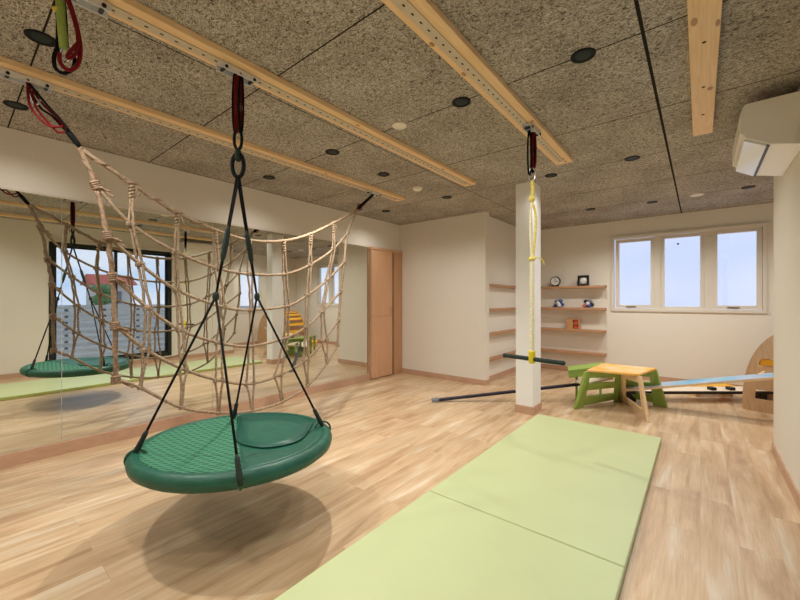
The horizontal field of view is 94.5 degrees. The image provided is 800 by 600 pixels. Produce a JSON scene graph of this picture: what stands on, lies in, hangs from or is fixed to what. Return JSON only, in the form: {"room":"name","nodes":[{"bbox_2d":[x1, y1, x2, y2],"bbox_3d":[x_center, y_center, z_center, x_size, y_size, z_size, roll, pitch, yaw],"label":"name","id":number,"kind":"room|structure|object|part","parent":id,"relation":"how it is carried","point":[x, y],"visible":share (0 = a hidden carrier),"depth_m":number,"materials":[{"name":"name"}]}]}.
{"room":"care facility","nodes":[
{"label":"care facility","id":0,"kind":"room"},
{"bbox_2d":[0,126,399,440],"bbox_3d":[-1.986,-0.020,3.799,0.120,2.440,6.200,0,0,39],"label":"wall","id":1,"kind":"structure","parent":0,"point":[30,162],"depth_m":3.45,"materials":[{"name":"paper"}]},
{"bbox_2d":[0,188,60,454],"bbox_3d":[-3.003,0.155,2.442,0.008,1.900,1.146,0,0,39],"label":"wall mirror","id":2,"kind":"object","parent":1,"relation":"attached to","point":[30,223],"visible":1,"depth_m":2.75,"materials":[{"name":"clear glass"}]},
{"bbox_2d":[0,186,97,203],"bbox_3d":[-2.673,-0.802,2.846,0.012,0.016,0.545,0,0,39],"label":"trim","id":3,"kind":"structure","parent":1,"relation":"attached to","point":[27,191],"depth_m":2.82,"materials":[{"name":"beige wood"}]},
{"bbox_2d":[62,198,211,441],"bbox_3d":[-2.279,0.155,3.335,0.008,1.900,1.146,0,0,39],"label":"wall mirror","id":4,"kind":"object","parent":1,"relation":"attached to","point":[91,405],"visible":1,"depth_m":3.21,"materials":[{"name":"clear glass"}]},
{"bbox_2d":[134,208,174,215],"bbox_3d":[-2.239,-0.802,3.381,0.012,0.015,0.319,0,0,39],"label":"trim","id":5,"kind":"structure","parent":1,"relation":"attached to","point":[134,208],"depth_m":3.37,"materials":[{"name":"beige wood"}]},
{"bbox_2d":[0,374,369,469],"bbox_3d":[-2.170,1.153,3.453,0.030,0.095,5.430,0,0,39],"label":"baseboard","id":6,"kind":"structure","parent":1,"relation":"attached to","point":[8,460],"depth_m":3.24,"materials":[{"name":"brown wood"}]},
{"bbox_2d":[190,217,226,223],"bbox_3d":[-1.938,-0.802,3.753,0.012,0.016,0.353,0,0,39],"label":"trim","id":7,"kind":"structure","parent":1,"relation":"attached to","point":[190,217],"depth_m":3.75,"materials":[{"name":"beige wood"}]},
{"bbox_2d":[212,222,305,407],"bbox_3d":[-1.555,0.155,4.229,0.008,1.900,1.146,0,0,39],"label":"wall mirror","id":8,"kind":"object","parent":1,"relation":"attached to","point":[267,257],"visible":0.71,"depth_m":4.19,"materials":[{"name":"clear glass"}]},
{"bbox_2d":[231,224,300,235],"bbox_3d":[-1.518,-0.802,4.270,0.012,0.016,0.873,0,0,39],"label":"trim","id":9,"kind":"structure","parent":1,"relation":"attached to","point":[231,224],"depth_m":4.25,"materials":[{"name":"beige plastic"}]},
{"bbox_2d":[306,237,368,386],"bbox_3d":[-0.831,0.155,5.122,0.008,1.900,1.146,0,0,39],"label":"wall mirror","id":10,"kind":"object","parent":1,"relation":"attached to","point":[350,359],"visible":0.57,"depth_m":5.12,"materials":[{"name":"clear glass"}]},
{"bbox_2d":[336,241,368,246],"bbox_3d":[-0.675,-0.801,5.310,0.012,0.014,0.629,0,0,39],"label":"trim","id":11,"kind":"structure","parent":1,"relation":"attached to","point":[336,241],"depth_m":5.32,"materials":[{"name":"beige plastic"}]},
{"bbox_2d":[369,247,402,378],"bbox_3d":[-0.215,0.200,5.844,0.055,2.000,0.747,0,0,39],"label":"door","id":12,"kind":"structure","parent":1,"relation":"in","point":[385,264],"depth_m":5.80,"materials":[{"name":"brown wood"}]},
{"bbox_3d":[-0.215,-0.782,5.844,0.055,0.035,0.747,0,0,39],"label":"head rail","id":13,"kind":"part","parent":12,"relation":"part of","materials":[{"name":"brown wood"}]},
{"bbox_2d":[0,0,799,229],"bbox_3d":[0.781,-1.280,2.746,5.805,0.080,8.350,0,0,39],"label":"ceiling","id":14,"kind":"structure","parent":0,"point":[633,97],"depth_m":2.25,"materials":[{"name":"brown wood"}]},
{"bbox_2d":[3,100,28,110],"bbox_3d":[-2.443,-1.236,2.354,0.118,0.007,0.118,0,0,39],"label":"recessed light","id":15,"kind":"object","parent":14,"relation":"in","point":[15,105],"visible":1,"depth_m":2.35,"materials":[{"name":"black"}]},
{"bbox_2d":[23,29,54,46],"bbox_3d":[-1.697,-1.236,1.750,0.118,0.007,0.118,0,0,39],"label":"recessed light","id":16,"kind":"object","parent":14,"relation":"in","point":[39,37],"visible":0.95,"depth_m":1.74,"materials":[{"name":"black"}]},
{"bbox_2d":[0,56,404,200],"bbox_3d":[-1.529,-1.219,2.592,0.135,0.042,4.900,0,0,39],"label":"ceiling beam","id":17,"kind":"structure","parent":14,"relation":"attached to","point":[60,84],"depth_m":2.50,"materials":[{"name":"brown wood"}]},
{"bbox_2d":[0,67,52,93],"bbox_3d":[-2.017,-1.185,2.003,0.072,0.030,0.200,0,0,39],"label":"bracket","id":18,"kind":"object","parent":17,"relation":"attached to","point":[7,74],"visible":0.92,"depth_m":1.99,"materials":[{"name":"metal"}]},
{"bbox_2d":[26,82,373,414],"bbox_3d":[-1.153,-0.135,3.064,0.088,2.111,2.750,0,0,39],"label":"net","id":19,"kind":"object","parent":18,"relation":"hanging from","point":[95,184],"visible":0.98,"depth_m":2.59,"materials":[{"name":"fabric"}]},
{"bbox_2d":[365,190,381,196],"bbox_3d":[-0.294,-1.185,4.127,0.072,0.030,0.200,0,0,39],"label":"bracket","id":20,"kind":"object","parent":17,"relation":"attached to","point":[369,192],"visible":0.9,"depth_m":4.10,"materials":[{"name":"metal"}]},
{"bbox_2d":[263,175,274,179],"bbox_3d":[-1.321,-1.236,3.737,0.118,0.007,0.118,0,0,39],"label":"recessed light","id":21,"kind":"object","parent":14,"relation":"in","point":[269,177],"visible":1,"depth_m":3.73,"materials":[{"name":"black metal"}]},
{"bbox_2d":[103,0,475,186],"bbox_3d":[-0.799,-1.219,2.000,0.135,0.042,4.900,0,0,39],"label":"ceiling beam","id":22,"kind":"structure","parent":14,"relation":"attached to","point":[133,13],"depth_m":2.02,"materials":[{"name":"brown wood"}]},
{"bbox_2d":[71,0,111,18],"bbox_3d":[-1.259,-1.185,1.446,0.072,0.030,0.200,0,0,39],"label":"bracket","id":23,"kind":"object","parent":22,"relation":"attached to","point":[99,7],"visible":1,"depth_m":1.49,"materials":[{"name":"metal"}]},
{"bbox_2d":[51,0,82,74],"bbox_3d":[-1.275,-1.024,1.419,0.049,0.322,0.090,0,0,39],"label":"bundle","id":24,"kind":"object","parent":23,"relation":"hanging from","point":[60,9],"visible":1,"depth_m":1.41,"materials":[{"name":"red fabric"}]},
{"bbox_3d":[-1.256,-1.040,1.414,0.012,0.252,0.052,0,0,39],"label":"red cord","id":25,"kind":"part","parent":24,"relation":"part of","materials":[{"name":"fabric"}]},
{"bbox_2d":[216,60,258,87],"bbox_3d":[-0.852,-1.185,1.946,0.072,0.030,0.200,0,0,39],"label":"bracket","id":26,"kind":"object","parent":22,"relation":"attached to","point":[223,67],"visible":0.9,"depth_m":1.93,"materials":[{"name":"metal"}]},
{"bbox_2d":[123,73,331,493],"bbox_3d":[-0.890,-0.175,2.045,1.014,2.041,1.014,0,0,39],"label":"swing","id":27,"kind":"object","parent":26,"relation":"hanging from","point":[234,451],"visible":0.99,"depth_m":1.90,"materials":[{"name":"green plastic"}]},
{"bbox_3d":[-1.095,0.770,1.948,0.454,0.051,0.907,0,0,-25],"label":"woven seat","id":28,"kind":"part","parent":27,"relation":"part of","materials":[{"name":"green fabric"}]},
{"bbox_3d":[-0.747,0.779,2.235,0.446,0.042,0.632,0,0,-20],"label":"slack panel","id":29,"kind":"part","parent":27,"relation":"part of","materials":[{"name":"green fabric"}]},
{"bbox_3d":[-0.685,0.770,2.143,0.454,0.050,0.907,0,0,-25],"label":"fabric seat","id":30,"kind":"part","parent":27,"relation":"part of","materials":[{"name":"green fabric"}]},
{"bbox_2d":[325,149,339,154],"bbox_3d":[-0.565,-1.236,3.098,0.118,0.007,0.118,0,0,39],"label":"recessed light","id":31,"kind":"object","parent":14,"relation":"in","point":[329,151],"visible":1,"depth_m":3.09,"materials":[{"name":"black metal"}]},
{"bbox_2d":[378,172,389,176],"bbox_3d":[-0.160,-1.236,3.645,0.118,0.007,0.118,0,0,39],"label":"recessed light","id":32,"kind":"object","parent":14,"relation":"in","point":[383,174],"visible":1,"depth_m":3.64,"materials":[{"name":"black metal"}]},
{"bbox_2d":[392,122,406,129],"bbox_3d":[-0.004,-1.233,2.630,0.104,0.014,0.104,0,0,39],"label":"smoke detector","id":33,"kind":"object","parent":14,"relation":"attached to","point":[398,125],"visible":1,"depth_m":2.61,"materials":[{"name":"beige plastic"}]},
{"bbox_2d":[412,186,421,190],"bbox_3d":[0.191,-1.224,4.094,0.116,0.032,0.116,0,0,39],"label":"smoke detector","id":34,"kind":"object","parent":14,"relation":"attached to","point":[416,188],"visible":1,"depth_m":4.06,"materials":[{"name":"beige plastic"}]},
{"bbox_2d":[452,97,470,106],"bbox_3d":[0.384,-1.236,2.315,0.118,0.007,0.118,0,0,39],"label":"recessed light","id":35,"kind":"object","parent":14,"relation":"in","point":[460,101],"visible":1,"depth_m":2.31,"materials":[{"name":"black"}]},
{"bbox_2d":[381,0,572,164],"bbox_3d":[-0.074,-1.219,1.386,0.140,0.042,4.860,0,0,39],"label":"ceiling beam","id":36,"kind":"structure","parent":14,"relation":"attached to","point":[423,17],"depth_m":1.89,"materials":[{"name":"brown wood"}]},
{"bbox_2d":[522,123,540,136],"bbox_3d":[0.926,-1.185,2.596,0.072,0.030,0.200,0,0,39],"label":"bracket","id":37,"kind":"object","parent":36,"relation":"attached to","point":[526,127],"visible":0.78,"depth_m":2.55,"materials":[{"name":"metal"}]},
{"bbox_2d":[503,130,565,365],"bbox_3d":[0.939,-0.375,2.608,0.099,1.638,0.470,0,0,-43],"label":"swing","id":38,"kind":"object","parent":37,"relation":"hanging from","point":[531,358],"visible":1,"depth_m":2.59,"materials":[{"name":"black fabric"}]},
{"bbox_2d":[545,173,556,177],"bbox_3d":[1.500,-1.236,3.676,0.118,0.007,0.118,0,0,39],"label":"recessed light","id":39,"kind":"object","parent":14,"relation":"in","point":[550,175],"visible":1,"depth_m":3.67,"materials":[{"name":"black metal"}]},
{"bbox_2d":[570,47,595,63],"bbox_3d":[0.928,-1.236,1.874,0.118,0.007,0.118,0,0,39],"label":"recessed light","id":40,"kind":"object","parent":14,"relation":"in","point":[582,55],"visible":1,"depth_m":1.87,"materials":[{"name":"black"}]},
{"bbox_2d":[624,155,639,160],"bbox_3d":[2.030,-1.236,3.233,0.118,0.007,0.118,0,0,39],"label":"recessed light","id":41,"kind":"object","parent":14,"relation":"in","point":[631,158],"visible":1,"depth_m":3.23,"materials":[{"name":"black metal"}]},
{"bbox_2d":[690,193,703,196],"bbox_3d":[3.504,-1.233,4.368,0.130,0.014,0.130,0,0,39],"label":"smoke detector","id":42,"kind":"object","parent":14,"relation":"attached to","point":[699,194],"visible":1,"depth_m":4.35,"materials":[{"name":"beige plastic"}]},
{"bbox_2d":[687,0,722,136],"bbox_3d":[0.670,-1.222,0.802,0.112,0.036,4.890,0,0,39],"label":"ceiling beam","id":43,"kind":"structure","parent":14,"relation":"attached to","point":[704,16],"depth_m":1.84,"materials":[{"name":"brown wood"}]},
{"bbox_2d":[741,185,754,188],"bbox_3d":[3.821,-1.236,4.060,0.118,0.007,0.118,0,0,39],"label":"recessed light","id":44,"kind":"object","parent":14,"relation":"in","point":[750,186],"visible":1,"depth_m":4.06,"materials":[{"name":"black metal"}]},
{"bbox_2d":[0,368,799,599],"bbox_3d":[0.781,1.240,2.746,5.805,0.080,8.350,0,0,39],"label":"floor","id":45,"kind":"structure","parent":0,"point":[720,517],"depth_m":2.13,"materials":[{"name":"brown wood"}]},
{"bbox_2d":[274,491,623,599],"bbox_3d":[-0.050,1.180,1.162,1.032,0.040,1.982,0,0,39],"label":"mat","id":46,"kind":"object","parent":45,"relation":"on","point":[437,547],"visible":1,"depth_m":1.61,"materials":[{"name":"plastic"}]},
{"bbox_2d":[431,383,579,402],"bbox_3d":[1.291,1.095,4.397,1.835,0.218,0.080,0,0,-2],"label":"bar","id":47,"kind":"object","parent":45,"relation":"on","point":[434,400],"visible":0.73,"depth_m":4.37,"materials":[{"name":"black metal"}]},
{"bbox_2d":[430,414,660,573],"bbox_3d":[1.192,1.180,2.692,1.032,0.040,1.947,0,0,39],"label":"mat","id":48,"kind":"object","parent":45,"relation":"on","point":[581,486],"visible":0.84,"depth_m":2.34,"materials":[{"name":"plastic"}]},
{"bbox_2d":[568,362,601,399],"bbox_3d":[2.252,1.000,4.478,0.865,0.400,0.188,0,0,-27],"label":"step","id":49,"kind":"structure","parent":45,"relation":"on","point":[576,371],"depth_m":4.38,"materials":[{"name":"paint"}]},
{"bbox_3d":[2.113,1.012,4.426,0.060,0.377,0.019,0,0,-27],"label":"leg","id":50,"kind":"part","parent":49,"relation":"part of","materials":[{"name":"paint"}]},
{"bbox_2d":[573,363,667,421],"bbox_3d":[2.471,0.978,4.128,0.874,0.456,0.710,0,0,-43],"label":"trestle","id":51,"kind":"object","parent":45,"relation":"on","point":[625,375],"visible":0.98,"depth_m":4.08,"materials":[{"name":"paint"}]},
{"bbox_2d":[574,378,612,383],"bbox_3d":[2.238,0.925,4.279,0.384,0.069,0.160,0,0,-12],"label":"board","id":52,"kind":"object","parent":51,"relation":"on","point":[591,380],"visible":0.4,"depth_m":4.24,"materials":[{"name":"beige wood"}]},
{"bbox_3d":[2.364,0.990,4.146,0.848,0.431,0.319,0,0,-27],"label":"lime frame","id":53,"kind":"part","parent":51,"relation":"part of","materials":[{"name":"paint"}]},
{"bbox_3d":[2.478,0.985,4.056,0.183,0.429,0.861,0,0,16],"label":"wooden frame","id":54,"kind":"part","parent":51,"relation":"part of","materials":[{"name":"brown wood"}]},
{"bbox_3d":[2.767,0.982,4.214,0.453,0.434,0.385,0,0,39],"label":"lime frame","id":55,"kind":"part","parent":51,"relation":"part of","materials":[{"name":"paint"}]},
{"bbox_2d":[621,372,773,391],"bbox_3d":[3.243,0.869,3.934,1.544,0.358,0.223,0,0,30],"label":"board","id":56,"kind":"object","parent":51,"relation":"on","point":[764,376],"visible":0.61,"depth_m":3.88,"materials":[{"name":"blue wood"}]},
{"bbox_2d":[626,386,773,401],"bbox_3d":[3.512,1.113,4.419,1.751,0.175,0.240,0,0,0],"label":"plank","id":57,"kind":"object","parent":45,"relation":"on","point":[760,394],"visible":0.68,"depth_m":4.33,"materials":[{"name":"beige wood"}]},
{"bbox_2d":[690,383,733,396],"bbox_3d":[3.907,1.133,4.669,0.500,0.135,0.180,0,0,0],"label":"plank","id":58,"kind":"object","parent":45,"relation":"on","point":[725,384],"visible":0.19,"depth_m":4.61,"materials":[{"name":"brown wood"}]},
{"bbox_2d":[742,335,773,413],"bbox_3d":[4.254,0.735,3.741,0.960,0.930,1.120,0,0,-37],"label":"arch","id":59,"kind":"object","parent":45,"relation":"on","point":[762,356],"visible":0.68,"depth_m":3.97,"materials":[{"name":"brown wood"}]},
{"bbox_3d":[4.630,0.735,4.020,0.022,0.930,1.120,0,0,-37],"label":"panel","id":60,"kind":"part","parent":59,"relation":"part of","materials":[{"name":"brown wood"}]},
{"bbox_2d":[400,212,488,379],"bbox_3d":[0.590,-0.020,5.753,1.660,2.440,0.120,0,0,39],"label":"wall","id":61,"kind":"structure","parent":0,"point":[445,261],"depth_m":5.59,"materials":[{"name":"paint"}]},
{"bbox_2d":[402,368,485,385],"bbox_3d":[0.600,1.163,5.661,1.550,0.075,0.010,0,0,39],"label":"baseboard","id":62,"kind":"structure","parent":61,"relation":"attached to","point":[404,370],"depth_m":5.58,"materials":[{"name":"brown wood"}]},
{"bbox_2d":[489,216,515,375],"bbox_3d":[1.711,-0.020,6.048,0.120,2.440,1.750,0,0,39],"label":"wall","id":63,"kind":"structure","parent":0,"point":[502,235],"depth_m":5.81,"materials":[{"name":"paint"}]},
{"bbox_2d":[489,367,515,380],"bbox_3d":[1.762,1.163,6.007,0.010,0.075,1.750,0,0,39],"label":"baseboard","id":64,"kind":"structure","parent":63,"relation":"attached to","point":[511,370],"depth_m":5.81,"materials":[{"name":"brown wood"}]},
{"bbox_2d":[489,328,515,335],"bbox_3d":[1.794,0.499,5.984,0.088,0.038,1.745,0,0,39],"label":"wall shelf","id":65,"kind":"object","parent":63,"relation":"attached to","point":[509,330],"visible":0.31,"depth_m":5.64,"materials":[{"name":"brown wood"}]},
{"bbox_2d":[489,350,515,361],"bbox_3d":[1.794,0.864,5.984,0.088,0.038,1.745,0,0,39],"label":"wall shelf","id":66,"kind":"object","parent":63,"relation":"attached to","point":[499,356],"visible":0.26,"depth_m":5.55,"materials":[{"name":"brown wood"}]},
{"bbox_2d":[489,284,515,288],"bbox_3d":[1.794,-0.211,5.984,0.088,0.038,1.745,0,0,39],"label":"wall shelf","id":67,"kind":"object","parent":63,"relation":"attached to","point":[490,285],"visible":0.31,"depth_m":5.68,"materials":[{"name":"brown wood"}]},
{"bbox_2d":[489,307,515,310],"bbox_3d":[1.794,0.144,5.984,0.088,0.038,1.745,0,0,39],"label":"wall shelf","id":68,"kind":"object","parent":63,"relation":"attached to","point":[513,308],"visible":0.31,"depth_m":5.59,"materials":[{"name":"brown wood"}]},
{"bbox_2d":[515,182,541,415],"bbox_3d":[1.389,-0.020,4.004,0.199,2.440,0.266,0,0,39],"label":"pillar","id":69,"kind":"structure","parent":0,"point":[528,376],"depth_m":3.91,"materials":[{"name":"white paint"}]},
{"bbox_2d":[541,203,773,384],"bbox_3d":[3.931,-0.020,5.451,4.320,2.440,0.120,0,0,39],"label":"wall","id":70,"kind":"structure","parent":0,"point":[682,345],"depth_m":5.61,"materials":[{"name":"paint"}]},
{"bbox_2d":[541,348,606,356],"bbox_3d":[2.793,0.864,6.194,1.156,0.038,0.160,0,0,39],"label":"wall shelf","id":71,"kind":"object","parent":70,"relation":"attached to","point":[542,349],"visible":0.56,"depth_m":6.07,"materials":[{"name":"brown wood"}]},
{"bbox_2d":[541,327,606,332],"bbox_3d":[2.793,0.499,6.194,1.156,0.038,0.160,0,0,39],"label":"wall shelf","id":72,"kind":"object","parent":70,"relation":"attached to","point":[542,328],"visible":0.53,"depth_m":6.04,"materials":[{"name":"brown wood"}]},
{"bbox_2d":[566,318,580,329],"bbox_3d":[2.869,0.395,6.119,0.200,0.170,0.120,0,0,39],"label":"wooden box","id":73,"kind":"object","parent":72,"relation":"on","point":[570,323],"visible":0.99,"depth_m":6.08,"materials":[{"name":"red paint"}]},
{"bbox_2d":[541,285,606,288],"bbox_3d":[2.793,-0.211,6.194,1.156,0.038,0.160,0,0,39],"label":"wall shelf","id":74,"kind":"object","parent":70,"relation":"attached to","point":[594,286],"visible":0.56,"depth_m":6.08,"materials":[{"name":"brown wood"}]},
{"bbox_2d":[550,276,560,285],"bbox_3d":[2.645,-0.316,6.296,0.168,0.172,0.048,0,0,39],"label":"round clock","id":75,"kind":"object","parent":74,"relation":"on","point":[555,281],"visible":0.92,"depth_m":6.28,"materials":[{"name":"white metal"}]},
{"bbox_2d":[578,275,588,285],"bbox_3d":[2.981,-0.315,6.016,0.170,0.170,0.030,0,0,39],"label":"frame","id":76,"kind":"object","parent":74,"relation":"on","point":[583,280],"visible":1,"depth_m":6.00,"materials":[{"name":"black metal"}]},
{"bbox_2d":[541,307,606,309],"bbox_3d":[2.793,0.144,6.194,1.156,0.038,0.160,0,0,39],"label":"wall shelf","id":77,"kind":"object","parent":70,"relation":"attached to","point":[545,308],"visible":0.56,"depth_m":6.13,"materials":[{"name":"brown wood"}]},
{"bbox_2d":[554,299,563,306],"bbox_3d":[2.684,0.054,6.259,0.166,0.141,0.104,0,0,39],"label":"toy","id":78,"kind":"object","parent":77,"relation":"on","point":[558,303],"visible":0.99,"depth_m":6.23,"materials":[{"name":"blue plastic"}]},
{"bbox_2d":[583,299,593,307],"bbox_3d":[3.038,0.054,5.972,0.166,0.141,0.104,0,0,39],"label":"toy","id":79,"kind":"object","parent":77,"relation":"on","point":[588,303],"visible":1,"depth_m":5.95,"materials":[{"name":"red plastic"}]},
{"bbox_2d":[541,364,742,385],"bbox_3d":[3.894,1.163,5.397,4.070,0.075,0.010,0,0,39],"label":"baseboard","id":80,"kind":"structure","parent":70,"relation":"attached to","point":[547,366],"depth_m":5.57,"materials":[{"name":"brown wood"}]},
{"bbox_2d":[610,222,768,313],"bbox_3d":[4.031,-0.410,5.309,1.786,1.170,0.095,0,0,39],"label":"window","id":81,"kind":"structure","parent":70,"relation":"in","point":[708,236],"depth_m":5.14,"materials":[{"name":"beige plastic"}]},
{"bbox_3d":[3.602,-0.407,5.679,0.508,1.065,0.060,0,0,39],"label":"sash","id":82,"kind":"part","parent":81,"relation":"part of","materials":[{"name":"beige plastic"}]},
{"bbox_3d":[4.056,-0.403,5.324,0.495,1.085,0.040,0,0,39],"label":"sash","id":83,"kind":"part","parent":81,"relation":"part of","materials":[{"name":"beige plastic"}]},
{"bbox_3d":[4.012,-0.978,5.286,1.786,0.035,0.035,0,0,39],"label":"head casing","id":84,"kind":"part","parent":81,"relation":"part of","materials":[{"name":"beige plastic"}]},
{"bbox_3d":[4.502,-0.412,4.950,0.487,1.075,0.060,0,0,39],"label":"sash","id":85,"kind":"part","parent":81,"relation":"part of","materials":[{"name":"beige plastic"}]},
{"bbox_2d":[774,87,799,492],"bbox_3d":[1.253,-0.020,0.735,0.120,2.440,5.520,0,0,39],"label":"wall","id":86,"kind":"structure","parent":0,"point":[787,186],"depth_m":2.48,"materials":[{"name":"paint"}]},
{"bbox_2d":[732,91,799,175],"bbox_3d":[2.346,-0.902,2.389,0.264,0.526,0.738,0,0,39],"label":"air conditioner","id":87,"kind":"object","parent":86,"relation":"attached to","point":[767,138],"visible":1,"depth_m":2.17,"materials":[{"name":"white plastic"}]},
{"bbox_3d":[2.258,-1.062,2.482,0.010,0.153,0.704,0,0,39],"label":"panel","id":88,"kind":"part","parent":87,"relation":"part of","materials":[{"name":"white plastic"}]},
{"bbox_2d":[772,443,799,510],"bbox_3d":[1.202,1.163,0.776,0.010,0.075,5.520,0,0,39],"label":"baseboard","id":89,"kind":"structure","parent":86,"relation":"attached to","point":[794,491],"depth_m":2.41,"materials":[{"name":"brown wood"}]}
]}

